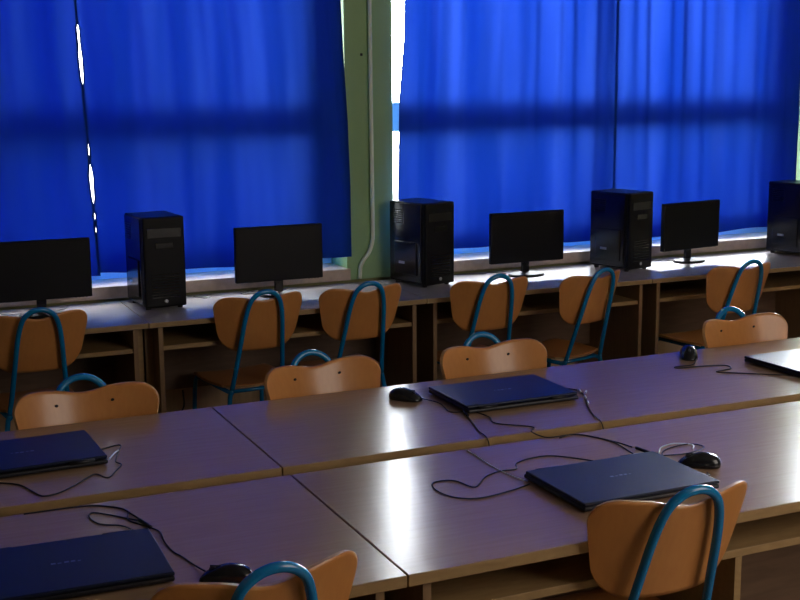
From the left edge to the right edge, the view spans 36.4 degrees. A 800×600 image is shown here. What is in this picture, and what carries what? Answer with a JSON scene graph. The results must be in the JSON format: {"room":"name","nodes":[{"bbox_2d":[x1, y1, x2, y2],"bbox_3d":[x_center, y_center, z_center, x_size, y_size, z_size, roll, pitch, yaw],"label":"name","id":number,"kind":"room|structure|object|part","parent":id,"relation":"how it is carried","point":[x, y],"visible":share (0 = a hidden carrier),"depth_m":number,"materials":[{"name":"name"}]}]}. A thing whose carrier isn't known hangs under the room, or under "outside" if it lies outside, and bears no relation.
{"room":"computer lab","nodes":[
{"label":"computer lab","id":0,"kind":"room"},
{"bbox_2d":[332,0,392,279],"bbox_3d":[-0.210,-1.093,5.743,0.239,1.960,0.310,-5,11,-24],"label":"wall pillar","id":1,"kind":"structure","parent":0,"point":[354,15],"depth_m":5.66,"materials":[{"name":"green paint"}]},
{"bbox_2d":[358,0,374,278],"bbox_3d":[-0.165,-1.064,5.583,0.087,1.952,0.019,-5,11,-24],"label":"cable conduit","id":2,"kind":"object","parent":1,"relation":"attached to","point":[369,4],"visible":1,"depth_m":5.65,"materials":[{"name":"green"}]},
{"bbox_2d":[0,248,796,309],"bbox_3d":[-0.421,0.263,5.896,8.800,0.760,0.290,-5,11,-24],"label":"wall","id":3,"kind":"structure","parent":0,"point":[588,262],"depth_m":5.73,"materials":[{"name":"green paint"}]},
{"bbox_2d":[0,263,350,307],"bbox_3d":[-1.450,-0.035,5.288,2.580,0.055,0.220,-5,11,-24],"label":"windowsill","id":4,"kind":"structure","parent":3,"relation":"attached to","point":[114,288],"depth_m":5.45,"materials":[{"name":"stone"}]},
{"bbox_2d":[181,390,184,410],"bbox_3d":[-0.989,0.552,5.463,0.053,0.311,0.023,0,10,2],"label":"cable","id":5,"kind":"object","parent":3,"relation":"attached to","point":[182,390],"visible":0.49,"depth_m":5.45,"materials":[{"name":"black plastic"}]},
{"bbox_2d":[92,258,331,279],"bbox_3d":[-1.517,-1.020,5.231,2.568,1.905,0.065,-5,11,-24],"label":"window","id":6,"kind":"structure","parent":3,"relation":"in","point":[325,260],"depth_m":5.61,"materials":[{"name":"glass"}]},
{"bbox_2d":[0,337,700,431],"bbox_3d":[-0.354,0.485,5.791,8.800,0.360,0.025,-5,11,-24],"label":"trim","id":7,"kind":"structure","parent":3,"relation":"attached to","point":[207,396],"depth_m":5.54,"materials":[{"name":"brown wood"}]},
{"bbox_2d":[392,102,766,253],"bbox_3d":[1.039,-1.243,6.377,2.573,1.905,0.065,-5,11,-24],"label":"window","id":8,"kind":"structure","parent":3,"relation":"in","point":[395,105],"depth_m":6.24,"materials":[{"name":"clear glass"}]},
{"bbox_3d":[1.038,-1.244,6.379,2.573,1.905,0.060,-5,11,-24],"label":"frame","id":9,"kind":"part","parent":8,"relation":"part of","materials":[{"name":"white paint"}]},
{"bbox_2d":[454,232,766,271],"bbox_3d":[1.101,-0.258,6.431,2.573,0.055,0.220,-5,11,-24],"label":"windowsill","id":10,"kind":"structure","parent":3,"relation":"attached to","point":[575,253],"depth_m":6.30,"materials":[{"name":"stone"}]},
{"bbox_2d":[796,100,799,179],"bbox_3d":[2.326,-1.314,6.880,0.190,1.960,0.310,-5,11,-24],"label":"wall pillar","id":11,"kind":"structure","parent":0,"point":[798,147],"depth_m":6.89,"materials":[{"name":"green paint"}]},
{"bbox_3d":[1.174,1.294,2.537,8.800,0.100,7.960,-5,11,-24],"label":"floor","id":12,"kind":"structure","parent":0,"visible":0},
{"bbox_2d":[0,307,86,430],"bbox_3d":[-1.444,0.416,4.772,0.382,0.871,0.538,-6,12,-29],"label":"chair","id":13,"kind":"object","parent":12,"relation":"on","point":[53,342],"visible":0.62,"depth_m":4.55,"materials":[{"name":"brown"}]},
{"bbox_3d":[-1.454,0.414,4.809,0.302,0.017,0.344,-5,11,-26],"label":"seat frame","id":14,"kind":"part","parent":13,"relation":"part of","materials":[{"name":"blue metal"}]},
{"bbox_3d":[-1.480,0.657,4.596,0.030,0.437,0.122,0,10,0],"label":"leg","id":15,"kind":"part","parent":13,"relation":"part of","materials":[{"name":"blue metal"}]},
{"bbox_3d":[-1.469,0.402,4.838,0.341,0.046,0.395,-5,11,-26],"label":"seat","id":16,"kind":"part","parent":13,"relation":"part of","materials":[{"name":"brown wood"}]},
{"bbox_3d":[-1.355,0.158,4.559,0.383,0.232,0.100,-5,11,-26],"label":"backrest","id":17,"kind":"part","parent":13,"relation":"part of","materials":[{"name":"brown wood"}]},
{"bbox_2d":[0,301,148,392],"bbox_3d":[-1.645,0.464,4.853,1.197,0.750,0.555,-5,11,-24],"label":"computer desk","id":18,"kind":"object","parent":12,"relation":"on","point":[111,351],"visible":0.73,"depth_m":5.02,"materials":[{"name":"laminate"}]},
{"bbox_2d":[0,237,91,318],"bbox_3d":[-1.454,-0.089,4.925,0.404,0.309,0.135,-5,11,-24],"label":"monitor","id":19,"kind":"object","parent":18,"relation":"on","point":[40,271],"visible":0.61,"depth_m":4.92,"materials":[{"name":"black plastic"}]},
{"bbox_3d":[-1.715,0.320,4.981,1.082,0.268,0.016,-5,11,-24],"label":"modesty panel","id":20,"kind":"part","parent":18,"relation":"part of","materials":[{"name":"brown wood"}]},
{"bbox_2d":[76,332,132,358],"bbox_3d":[-1.645,0.207,4.803,1.082,0.018,0.485,-5,11,-24],"label":"shelf","id":21,"kind":"object","parent":18,"relation":"attached to","point":[107,343],"depth_m":4.87,"materials":[{"name":"brown wood"}]},
{"bbox_3d":[-1.145,0.431,5.080,0.018,0.728,0.515,-5,11,-24],"label":"panel","id":22,"kind":"part","parent":18,"relation":"part of","materials":[{"name":"brown wood"}]},
{"bbox_2d":[12,373,158,429],"bbox_3d":[-0.812,0.675,3.335,0.408,0.860,0.531,-5,11,-22],"label":"chair","id":23,"kind":"object","parent":12,"relation":"on","point":[132,398],"visible":0.3,"depth_m":3.47,"materials":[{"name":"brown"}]},
{"bbox_2d":[0,407,281,516],"bbox_3d":[-1.508,0.825,2.840,2.398,0.750,0.625,-5,11,-24],"label":"computer desk","id":24,"kind":"object","parent":12,"relation":"on","point":[159,453],"visible":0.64,"depth_m":3.01,"materials":[{"name":"laminate"}]},
{"bbox_2d":[0,430,107,478],"bbox_3d":[-0.942,0.392,3.042,0.367,0.024,0.264,-5,11,-26],"label":"laptop","id":25,"kind":"object","parent":24,"relation":"on","point":[74,449],"visible":1,"depth_m":3.03,"materials":[{"name":"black plastic"}]},
{"bbox_2d":[0,444,121,496],"bbox_3d":[-0.799,0.415,2.944,0.230,0.009,0.430,9,14,43],"label":"power cable","id":26,"kind":"object","parent":24,"relation":"on","point":[120,445],"visible":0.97,"depth_m":2.90,"materials":[{"name":"black plastic"},{"name":"black rubber"}]},
{"bbox_2d":[0,475,406,599],"bbox_3d":[-1.213,0.937,2.204,2.398,0.750,0.670,-5,11,-24],"label":"computer desk","id":27,"kind":"object","parent":12,"relation":"on","point":[255,524],"visible":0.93,"depth_m":2.57,"materials":[{"name":"laminate"}]},
{"bbox_2d":[0,528,174,599],"bbox_3d":[-0.643,0.515,2.345,0.367,0.024,0.264,-5,11,-22],"label":"laptop","id":28,"kind":"object","parent":27,"relation":"on","point":[119,560],"visible":1,"depth_m":2.32,"materials":[{"name":"black plastic"}]},
{"bbox_2d":[24,505,151,529],"bbox_3d":[-0.660,0.467,2.656,0.312,0.007,0.113,4,11,22],"label":"power cable","id":29,"kind":"object","parent":27,"relation":"on","point":[138,519],"visible":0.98,"depth_m":2.65,"materials":[{"name":"black plastic"}]},
{"bbox_2d":[79,505,252,583],"bbox_3d":[-0.499,0.481,2.497,0.090,0.036,0.613,-9,13,-40],"label":"computer mouse","id":30,"kind":"object","parent":27,"relation":"on","point":[226,572],"visible":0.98,"depth_m":2.29,"materials":[{"name":"black plastic"}]},
{"bbox_3d":[-0.520,0.485,2.545,0.067,0.009,0.516,-9,13,-41],"label":"mouse cord","id":31,"kind":"part","parent":30,"relation":"part of","materials":[{"name":"black plastic"}]},
{"bbox_3d":[-0.167,0.858,2.676,0.018,0.725,0.630,-5,11,-24],"label":"panel","id":32,"kind":"part","parent":27,"relation":"part of","materials":[{"name":"brown wood"}]},
{"bbox_2d":[192,289,301,408],"bbox_3d":[-0.640,0.345,5.133,0.382,0.871,0.538,-5,11,-24],"label":"chair","id":33,"kind":"object","parent":12,"relation":"on","point":[242,324],"visible":0.82,"depth_m":4.92,"materials":[{"name":"beech plywood"},{"name":"blue painted metal"},{"name":"black rubber"}]},
{"bbox_3d":[-0.885,0.530,5.296,0.059,0.429,0.023,8,13,40],"label":"leg","id":34,"kind":"part","parent":33,"relation":"part of","materials":[{"name":"blue metal"}]},
{"bbox_3d":[-0.687,0.588,4.948,0.030,0.437,0.122,-1,10,-1],"label":"leg","id":35,"kind":"part","parent":33,"relation":"part of","materials":[{"name":"blue metal"}]},
{"bbox_3d":[-0.664,0.345,5.162,0.302,0.017,0.344,-6,11,-27],"label":"seat frame","id":36,"kind":"part","parent":33,"relation":"part of","materials":[{"name":"blue metal"}]},
{"bbox_3d":[-0.680,0.334,5.191,0.341,0.046,0.395,-6,11,-27],"label":"seat","id":37,"kind":"part","parent":33,"relation":"part of","materials":[{"name":"brown wood"}]},
{"bbox_3d":[-0.563,0.089,4.914,0.383,0.232,0.100,-6,11,-27],"label":"backrest","id":38,"kind":"part","parent":33,"relation":"part of","materials":[{"name":"brown wood"}]},
{"bbox_3d":[-0.617,0.504,5.434,0.023,0.429,0.059,-1,10,-6],"label":"leg","id":39,"kind":"part","parent":33,"relation":"part of","materials":[{"name":"blue metal"}]},
{"bbox_2d":[151,550,357,599],"bbox_3d":[-0.319,0.835,2.357,0.389,0.886,0.547,-5,11,-24],"label":"chair","id":40,"kind":"object","parent":12,"relation":"on","point":[331,577],"visible":1,"depth_m":2.08,"materials":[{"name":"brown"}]},
{"bbox_2d":[120,280,425,412],"bbox_3d":[-0.548,0.368,5.345,1.210,0.750,0.555,-5,11,-24],"label":"computer desk","id":41,"kind":"object","parent":12,"relation":"on","point":[179,342],"visible":0.5,"depth_m":5.33,"materials":[{"name":"laminate"}]},
{"bbox_3d":[-1.054,0.423,5.120,0.018,0.728,0.515,-5,11,-24],"label":"panel","id":42,"kind":"part","parent":41,"relation":"part of","materials":[{"name":"brown wood"}]},
{"bbox_2d":[124,211,186,309],"bbox_3d":[-1.037,-0.170,5.143,0.189,0.386,0.260,-6,12,-28],"label":"computer tower","id":43,"kind":"object","parent":41,"relation":"on","point":[154,240],"visible":1,"depth_m":5.04,"materials":[{"name":"black metal"}]},
{"bbox_2d":[126,222,130,238],"bbox_3d":[-1.144,-0.293,5.132,0.002,0.064,0.070,-6,12,-28],"label":"vent","id":44,"kind":"object","parent":43,"relation":"attached to","point":[128,224],"depth_m":5.13,"materials":[{"name":"black metal"}]},
{"bbox_3d":[-1.119,-0.172,5.114,0.005,0.357,0.216,-6,12,-28],"label":"panel","id":45,"kind":"part","parent":43,"relation":"part of","materials":[{"name":"black plastic"}]},
{"bbox_2d":[152,272,179,298],"bbox_3d":[-0.971,-0.060,5.052,0.118,0.101,0.004,-6,12,-28],"label":"vent","id":46,"kind":"object","parent":43,"relation":"attached to","point":[178,272],"depth_m":5.05,"materials":[{"name":"black plastic"}]},
{"bbox_3d":[-0.617,0.225,5.472,1.095,0.268,0.016,-5,11,-24],"label":"modesty panel","id":47,"kind":"part","parent":41,"relation":"part of","materials":[{"name":"brown wood"}]},
{"bbox_2d":[233,223,322,297],"bbox_3d":[-0.533,-0.175,5.370,0.404,0.309,0.135,-5,11,-24],"label":"monitor","id":48,"kind":"object","parent":41,"relation":"on","point":[277,253],"visible":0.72,"depth_m":5.35,"materials":[{"name":"black plastic"}]},
{"bbox_2d":[163,313,411,349],"bbox_3d":[-0.547,0.111,5.294,1.095,0.018,0.485,-5,11,-24],"label":"shelf","id":49,"kind":"object","parent":41,"relation":"attached to","point":[196,335],"depth_m":5.13,"materials":[{"name":"brown wood"}]},
{"bbox_3d":[-0.042,0.335,5.574,0.018,0.728,0.515,-5,11,-24],"label":"panel","id":50,"kind":"part","parent":41,"relation":"part of","materials":[{"name":"brown wood"}]},
{"bbox_2d":[264,349,380,399],"bbox_3d":[-0.130,0.613,3.654,0.408,0.860,0.531,-8,13,-36],"label":"chair","id":51,"kind":"object","parent":12,"relation":"on","point":[357,372],"visible":0.28,"depth_m":3.78,"materials":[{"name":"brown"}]},
{"bbox_2d":[297,281,400,386],"bbox_3d":[-0.232,0.310,5.316,0.382,0.871,0.538,-5,11,-24],"label":"chair","id":52,"kind":"object","parent":12,"relation":"on","point":[346,314],"visible":0.61,"depth_m":5.08,"materials":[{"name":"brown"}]},
{"bbox_3d":[-0.273,0.298,5.374,0.341,0.046,0.395,-6,11,-27],"label":"seat","id":53,"kind":"part","parent":52,"relation":"part of","materials":[{"name":"brown wood"}]},
{"bbox_3d":[-0.155,0.053,5.097,0.383,0.232,0.100,-6,11,-27],"label":"backrest","id":54,"kind":"part","parent":52,"relation":"part of","materials":[{"name":"brown wood"}]},
{"bbox_3d":[-0.034,0.529,5.257,0.122,0.437,0.030,7,13,35],"label":"leg","id":55,"kind":"part","parent":52,"relation":"part of","materials":[{"name":"blue metal"}]},
{"bbox_2d":[437,274,527,364],"bbox_3d":[0.312,0.276,5.481,0.382,0.871,0.538,-6,11,-27],"label":"chair","id":56,"kind":"object","parent":12,"relation":"on","point":[475,305],"visible":0.49,"depth_m":5.24,"materials":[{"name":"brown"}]},
{"bbox_3d":[0.290,0.263,5.549,0.341,0.046,0.395,-5,11,-24],"label":"seat","id":57,"kind":"part","parent":56,"relation":"part of","materials":[{"name":"brown wood"}]},
{"bbox_3d":[0.396,0.019,5.266,0.383,0.232,0.100,-5,11,-24],"label":"backrest","id":58,"kind":"part","parent":56,"relation":"part of","materials":[{"name":"brown wood"}]},
{"bbox_2d":[440,331,546,378],"bbox_3d":[0.396,0.567,3.891,0.408,0.860,0.531,-6,12,-30],"label":"chair","id":59,"kind":"object","parent":12,"relation":"on","point":[465,360],"visible":0.32,"depth_m":4.03,"materials":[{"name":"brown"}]},
{"bbox_2d":[212,337,799,476],"bbox_3d":[0.857,0.619,3.900,2.796,0.750,0.625,-5,11,-24],"label":"computer desk","id":60,"kind":"object","parent":12,"relation":"on","point":[311,433],"visible":0.36,"depth_m":3.49,"materials":[{"name":"laminate"}]},
{"bbox_2d":[462,410,489,445],"bbox_3d":[0.207,0.365,3.334,0.014,0.059,0.295,-2,10,-10],"label":"power cable","id":61,"kind":"object","parent":60,"relation":"on","point":[464,411],"visible":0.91,"depth_m":3.34,"materials":[{"name":"black plastic"}]},
{"bbox_3d":[0.207,0.369,3.323,0.012,0.056,0.273,-2,10,-12],"label":"cord","id":62,"kind":"part","parent":61,"relation":"part of","materials":[{"name":"black plastic"}]},
{"bbox_2d":[429,374,577,412],"bbox_3d":[0.306,0.278,3.626,0.367,0.024,0.264,-5,11,-24],"label":"laptop","id":63,"kind":"object","parent":60,"relation":"on","point":[524,390],"visible":1,"depth_m":3.59,"materials":[{"name":"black plastic"}]},
{"bbox_2d":[389,387,633,453],"bbox_3d":[0.304,0.324,3.338,0.893,0.036,0.091,9,14,42],"label":"computer mouse","id":64,"kind":"object","parent":60,"relation":"on","point":[400,393],"visible":0.95,"depth_m":3.58,"materials":[{"name":"black plastic"}]},
{"bbox_2d":[568,388,603,428],"bbox_3d":[0.555,0.325,3.534,0.084,0.062,0.393,-3,10,-13],"label":"power cable","id":65,"kind":"object","parent":60,"relation":"on","point":[579,390],"visible":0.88,"depth_m":3.59,"materials":[{"name":"black plastic"}]},
{"bbox_2d":[674,345,789,374],"bbox_3d":[1.051,0.205,3.962,0.218,0.040,0.442,-9,13,-40],"label":"computer mouse","id":66,"kind":"object","parent":60,"relation":"on","point":[687,352],"visible":1,"depth_m":4.08,"materials":[{"name":"black plastic"}]},
{"bbox_3d":[1.084,0.227,3.925,0.378,0.009,0.136,7,12,35],"label":"mouse cord","id":67,"kind":"part","parent":66,"relation":"part of","materials":[{"name":"black plastic"}]},
{"bbox_2d":[745,349,799,376],"bbox_3d":[1.366,0.202,4.011,0.367,0.024,0.264,-5,11,-26],"label":"laptop","id":68,"kind":"object","parent":60,"relation":"on","point":[787,361],"visible":1,"depth_m":3.99,"materials":[{"name":"black plastic"}]},
{"bbox_2d":[377,264,651,382],"bbox_3d":[0.543,0.273,5.834,1.183,0.750,0.555,-5,11,-24],"label":"computer desk","id":69,"kind":"object","parent":12,"relation":"on","point":[539,318],"visible":0.47,"depth_m":5.85,"materials":[{"name":"laminate"}]},
{"bbox_2d":[390,198,453,287],"bbox_3d":[0.099,-0.268,5.649,0.189,0.386,0.260,-9,13,-40],"label":"computer tower","id":70,"kind":"object","parent":69,"relation":"on","point":[421,229],"visible":1,"depth_m":5.57,"materials":[{"name":"black metal"}]},
{"bbox_2d":[393,208,402,222],"bbox_3d":[-0.009,-0.388,5.617,0.002,0.064,0.070,-9,13,-40],"label":"vent","id":71,"kind":"object","parent":70,"relation":"attached to","point":[397,212],"depth_m":5.62,"materials":[{"name":"black metal"}]},
{"bbox_3d":[0.025,-0.267,5.604,0.005,0.357,0.216,-9,13,-40],"label":"panel","id":72,"kind":"part","parent":70,"relation":"part of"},
{"bbox_2d":[431,253,449,276],"bbox_3d":[0.186,-0.161,5.574,0.118,0.101,0.004,-9,13,-40],"label":"vent","id":73,"kind":"object","parent":70,"relation":"attached to","point":[440,262],"depth_m":5.57,"materials":[{"name":"black plastic"}]},
{"bbox_3d":[0.049,0.327,5.615,0.018,0.728,0.515,-5,11,-24],"label":"panel","id":74,"kind":"part","parent":69,"relation":"part of","materials":[{"name":"brown wood"}]},
{"bbox_3d":[0.474,0.129,5.961,1.068,0.268,0.016,-5,11,-24],"label":"modesty panel","id":75,"kind":"part","parent":69,"relation":"part of","materials":[{"name":"brown wood"}]},
{"bbox_2d":[489,209,563,276],"bbox_3d":[0.612,-0.273,5.873,0.404,0.309,0.135,-5,11,-24],"label":"monitor","id":76,"kind":"object","parent":69,"relation":"on","point":[525,237],"visible":0.99,"depth_m":5.85,"materials":[{"name":"black plastic"}]},
{"bbox_2d":[437,292,637,323],"bbox_3d":[0.544,0.015,5.783,1.068,0.018,0.485,-5,11,-24],"label":"shelf","id":77,"kind":"object","parent":69,"relation":"attached to","point":[541,303],"depth_m":5.73,"materials":[{"name":"brown wood"}]},
{"bbox_3d":[1.037,0.240,6.058,0.018,0.728,0.515,-5,11,-24],"label":"panel","id":78,"kind":"part","parent":69,"relation":"part of","materials":[{"name":"brown wood"}]},
{"bbox_2d":[291,401,799,599],"bbox_3d":[0.970,0.747,3.183,2.396,0.750,0.670,-5,11,-24],"label":"computer desk","id":79,"kind":"object","parent":12,"relation":"on","point":[528,542],"visible":0.53,"depth_m":2.78,"materials":[{"name":"laminate"}]},
{"bbox_3d":[-0.076,0.850,2.716,0.018,0.725,0.630,-5,11,-24],"label":"panel","id":80,"kind":"part","parent":79,"relation":"part of","materials":[{"name":"brown wood"}]},
{"bbox_2d":[466,449,526,480],"bbox_3d":[0.228,0.404,2.982,0.017,0.002,0.284,-6,11,-27],"label":"power cable","id":81,"kind":"object","parent":79,"relation":"on","point":[466,449],"visible":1,"depth_m":2.96,"materials":[{"name":"black plastic"}]},
{"bbox_2d":[432,455,592,498],"bbox_3d":[0.287,0.417,2.912,0.471,0.003,0.164,-7,12,-34],"label":"power cable","id":82,"kind":"object","parent":79,"relation":"on","point":[434,488],"visible":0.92,"depth_m":2.86,"materials":[{"name":"black plastic"}]},
{"bbox_2d":[559,434,649,451],"bbox_3d":[0.544,0.370,3.152,0.268,0.007,0.062,7,13,36],"label":"power cable","id":83,"kind":"object","parent":79,"relation":"on","point":[636,447],"visible":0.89,"depth_m":3.13,"materials":[{"name":"black plastic"}]},
{"bbox_3d":[0.518,0.366,3.187,0.197,0.003,0.054,5,11,26],"label":"cord","id":84,"kind":"part","parent":83,"relation":"part of","materials":[{"name":"black plastic"}]},
{"bbox_2d":[431,511,799,599],"bbox_3d":[0.970,0.486,3.131,2.281,0.018,0.600,-5,11,-24],"label":"shelf","id":85,"kind":"object","parent":79,"relation":"attached to","point":[551,577],"depth_m":2.58,"materials":[{"name":"brown wood"}]},
{"bbox_2d":[524,451,718,511],"bbox_3d":[0.513,0.419,2.838,0.367,0.024,0.264,-5,11,-24],"label":"laptop","id":86,"kind":"object","parent":79,"relation":"on","point":[651,475],"visible":0.98,"depth_m":2.81,"materials":[{"name":"black plastic"}]},
{"bbox_3d":[0.921,0.727,3.288,2.281,0.512,0.016,-5,11,-24],"label":"modesty panel","id":87,"kind":"part","parent":79,"relation":"part of","materials":[{"name":"brown wood"}]},
{"bbox_2d":[658,443,693,452],"bbox_3d":[0.699,0.378,3.114,0.123,0.003,0.061,-5,11,-24],"label":"power cable","id":88,"kind":"object","parent":79,"relation":"on","point":[670,443],"visible":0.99,"depth_m":3.14,"materials":[{"name":"white plastic"}]},
{"bbox_2d":[662,443,720,475],"bbox_3d":[0.714,0.381,3.007,0.135,0.036,0.281,0,10,0],"label":"computer mouse","id":89,"kind":"object","parent":79,"relation":"on","point":[698,460],"visible":0.86,"depth_m":2.95,"materials":[{"name":"black plastic"}]},
{"bbox_2d":[541,267,619,366],"bbox_3d":[0.750,0.250,5.613,0.382,0.871,0.538,-8,12,-35],"label":"chair","id":90,"kind":"object","parent":12,"relation":"on","point":[582,299],"visible":0.71,"depth_m":5.40,"materials":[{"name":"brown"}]},
{"bbox_3d":[0.699,0.240,5.663,0.341,0.046,0.395,-8,13,-38],"label":"seat","id":91,"kind":"part","parent":90,"relation":"part of","materials":[{"name":"brown wood"}]},
{"bbox_3d":[0.721,0.251,5.637,0.302,0.017,0.344,-8,13,-38],"label":"seat frame","id":92,"kind":"part","parent":90,"relation":"part of","materials":[{"name":"blue"}]},
{"bbox_3d":[0.858,-0.010,5.412,0.383,0.232,0.100,-8,13,-38],"label":"backrest","id":93,"kind":"part","parent":90,"relation":"part of","materials":[{"name":"brown wood"}]},
{"bbox_2d":[543,480,746,599],"bbox_3d":[0.485,0.762,2.733,0.389,0.886,0.547,-5,11,-25],"label":"chair","id":94,"kind":"object","parent":12,"relation":"on","point":[639,549],"visible":1,"depth_m":2.48,"materials":[{"name":"beech plywood"},{"name":"blue painted metal"},{"name":"black rubber"}]},
{"bbox_3d":[0.465,0.748,2.803,0.347,0.047,0.402,-5,11,-22],"label":"seat","id":95,"kind":"part","parent":94,"relation":"part of","materials":[{"name":"brown wood"}]},
{"bbox_2d":[589,249,799,355],"bbox_3d":[1.629,0.178,6.321,1.197,0.750,0.555,-5,11,-24],"label":"computer desk","id":96,"kind":"object","parent":12,"relation":"on","point":[675,301],"visible":0.37,"depth_m":6.32,"materials":[{"name":"laminate"}]},
{"bbox_2d":[590,189,652,271],"bbox_3d":[1.101,-0.351,6.071,0.189,0.386,0.260,-9,13,-40],"label":"computer tower","id":97,"kind":"object","parent":96,"relation":"on","point":[621,219],"visible":1,"depth_m":5.99,"materials":[{"name":"black metal"}]},
{"bbox_2d":[595,198,605,211],"bbox_3d":[0.993,-0.470,6.039,0.002,0.064,0.070,-9,13,-40],"label":"vent","id":98,"kind":"object","parent":97,"relation":"attached to","point":[600,203],"depth_m":6.04,"materials":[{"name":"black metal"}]},
{"bbox_3d":[1.027,-0.350,6.026,0.005,0.357,0.216,-9,13,-40],"label":"panel","id":99,"kind":"part","parent":97,"relation":"part of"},
{"bbox_2d":[633,239,648,261],"bbox_3d":[1.188,-0.244,5.996,0.118,0.101,0.004,-9,13,-40],"label":"vent","id":100,"kind":"object","parent":97,"relation":"attached to","point":[640,246],"depth_m":6.00,"materials":[{"name":"black plastic"}]},
{"bbox_3d":[1.128,0.232,6.098,0.018,0.728,0.515,-5,11,-24],"label":"panel","id":101,"kind":"part","parent":96,"relation":"part of","materials":[{"name":"brown wood"}]},
{"bbox_2d":[660,200,719,263],"bbox_3d":[1.497,-0.352,6.280,0.404,0.309,0.135,-7,12,-33],"label":"monitor","id":102,"kind":"object","parent":96,"relation":"on","point":[686,226],"visible":1,"depth_m":6.26,"materials":[{"name":"black plastic"}]},
{"bbox_3d":[1.559,0.035,6.448,1.082,0.268,0.016,-5,11,-24],"label":"modesty panel","id":103,"kind":"part","parent":96,"relation":"part of","materials":[{"name":"brown wood"}]},
{"bbox_2d":[660,272,799,301],"bbox_3d":[1.629,-0.079,6.270,1.082,0.018,0.485,-5,11,-24],"label":"shelf","id":104,"kind":"object","parent":96,"relation":"attached to","point":[688,289],"depth_m":6.17,"materials":[{"name":"brown wood"}]},
{"bbox_2d":[766,180,799,253],"bbox_3d":[2.129,-0.441,6.536,0.189,0.386,0.260,-8,13,-38],"label":"computer tower","id":105,"kind":"object","parent":96,"relation":"on","point":[783,220],"visible":1,"depth_m":6.50,"materials":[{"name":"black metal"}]},
{"bbox_2d":[772,189,783,200],"bbox_3d":[2.021,-0.561,6.507,0.002,0.064,0.070,-8,13,-38],"label":"vent","id":106,"kind":"object","parent":105,"relation":"attached to","point":[775,189],"depth_m":6.51,"materials":[{"name":"black plastic"}]},
{"bbox_3d":[2.129,0.145,6.547,0.018,0.728,0.515,-5,11,-24],"label":"panel","id":107,"kind":"part","parent":96,"relation":"part of","materials":[{"name":"brown wood"}]},
{"bbox_2d":[658,259,770,349],"bbox_3d":[1.499,0.203,5.846,0.382,0.871,0.538,-5,11,-24],"label":"chair","id":108,"kind":"object","parent":12,"relation":"on","point":[741,288],"visible":0.57,"depth_m":5.61,"materials":[{"name":"beech plywood"},{"name":"blue painted metal"},{"name":"black rubber"}]},
{"bbox_3d":[1.459,0.191,5.905,0.341,0.046,0.395,-6,11,-27],"label":"seat","id":109,"kind":"part","parent":108,"relation":"part of","materials":[{"name":"brown wood"}]},
{"bbox_3d":[1.475,0.203,5.876,0.302,0.017,0.344,-6,11,-27],"label":"seat frame","id":110,"kind":"part","parent":108,"relation":"part of","materials":[{"name":"blue"}]},
{"bbox_3d":[1.577,-0.054,5.627,0.383,0.232,0.100,-6,11,-27],"label":"backrest","id":111,"kind":"part","parent":108,"relation":"part of","materials":[{"name":"brown wood"}]},
{"bbox_2d":[702,306,787,347],"bbox_3d":[1.320,0.486,4.305,0.408,0.860,0.531,-5,11,-25],"label":"chair","id":112,"kind":"object","parent":12,"relation":"on","point":[767,326],"visible":0.3,"depth_m":4.45,"materials":[{"name":"beech plywood"},{"name":"blue painted metal"},{"name":"black rubber"}]},
{"bbox_3d":[-0.433,-2.226,5.439,8.800,0.380,0.310,-5,11,-24],"label":"lintel","id":113,"kind":"object","parent":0,"visible":0},
{"bbox_3d":[0.100,-2.029,5.514,7.000,0.024,0.062,-5,11,-24],"label":"rail","id":114,"kind":"object","parent":113,"relation":"attached to","visible":0},
{"bbox_2d":[0,0,100,275],"bbox_3d":[-2.005,-0.923,4.717,1.586,1.828,0.057,-5,11,-24],"label":"curtain","id":115,"kind":"object","parent":114,"relation":"hanging from","point":[45,186],"visible":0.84,"depth_m":5.01,"materials":[{"name":"blue fabric"}]},
{"bbox_2d":[76,0,351,272],"bbox_3d":[-0.790,-1.036,5.272,1.234,1.817,0.041,-5,11,-24],"label":"curtain","id":116,"kind":"object","parent":114,"relation":"hanging from","point":[221,116],"visible":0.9,"depth_m":5.31,"materials":[{"name":"blue fabric"}]},
{"bbox_2d":[398,0,618,248],"bbox_3d":[0.541,-1.153,5.860,1.226,1.814,0.059,-5,11,-24],"label":"curtain","id":117,"kind":"object","parent":114,"relation":"hanging from","point":[505,106],"visible":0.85,"depth_m":5.90,"materials":[{"name":"blue fabric"}]},
{"bbox_2d":[614,0,799,236],"bbox_3d":[1.639,-1.248,6.350,1.191,1.815,0.042,-5,11,-24],"label":"curtain","id":118,"kind":"object","parent":114,"relation":"hanging from","point":[708,92],"visible":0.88,"depth_m":6.38,"materials":[{"name":"blue fabric"}]},
{"label":"outside","id":119,"kind":"structure","parent":0,"visible":0},
{"bbox_2d":[91,178,397,216],"bbox_3d":[-9.059,-0.454,32.391,70.000,0.100,54.300,-5,11,-24],"label":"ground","id":120,"kind":"structure","parent":119,"point":[395,181],"depth_m":58.49,"materials":[{"name":"white"}]}
]}

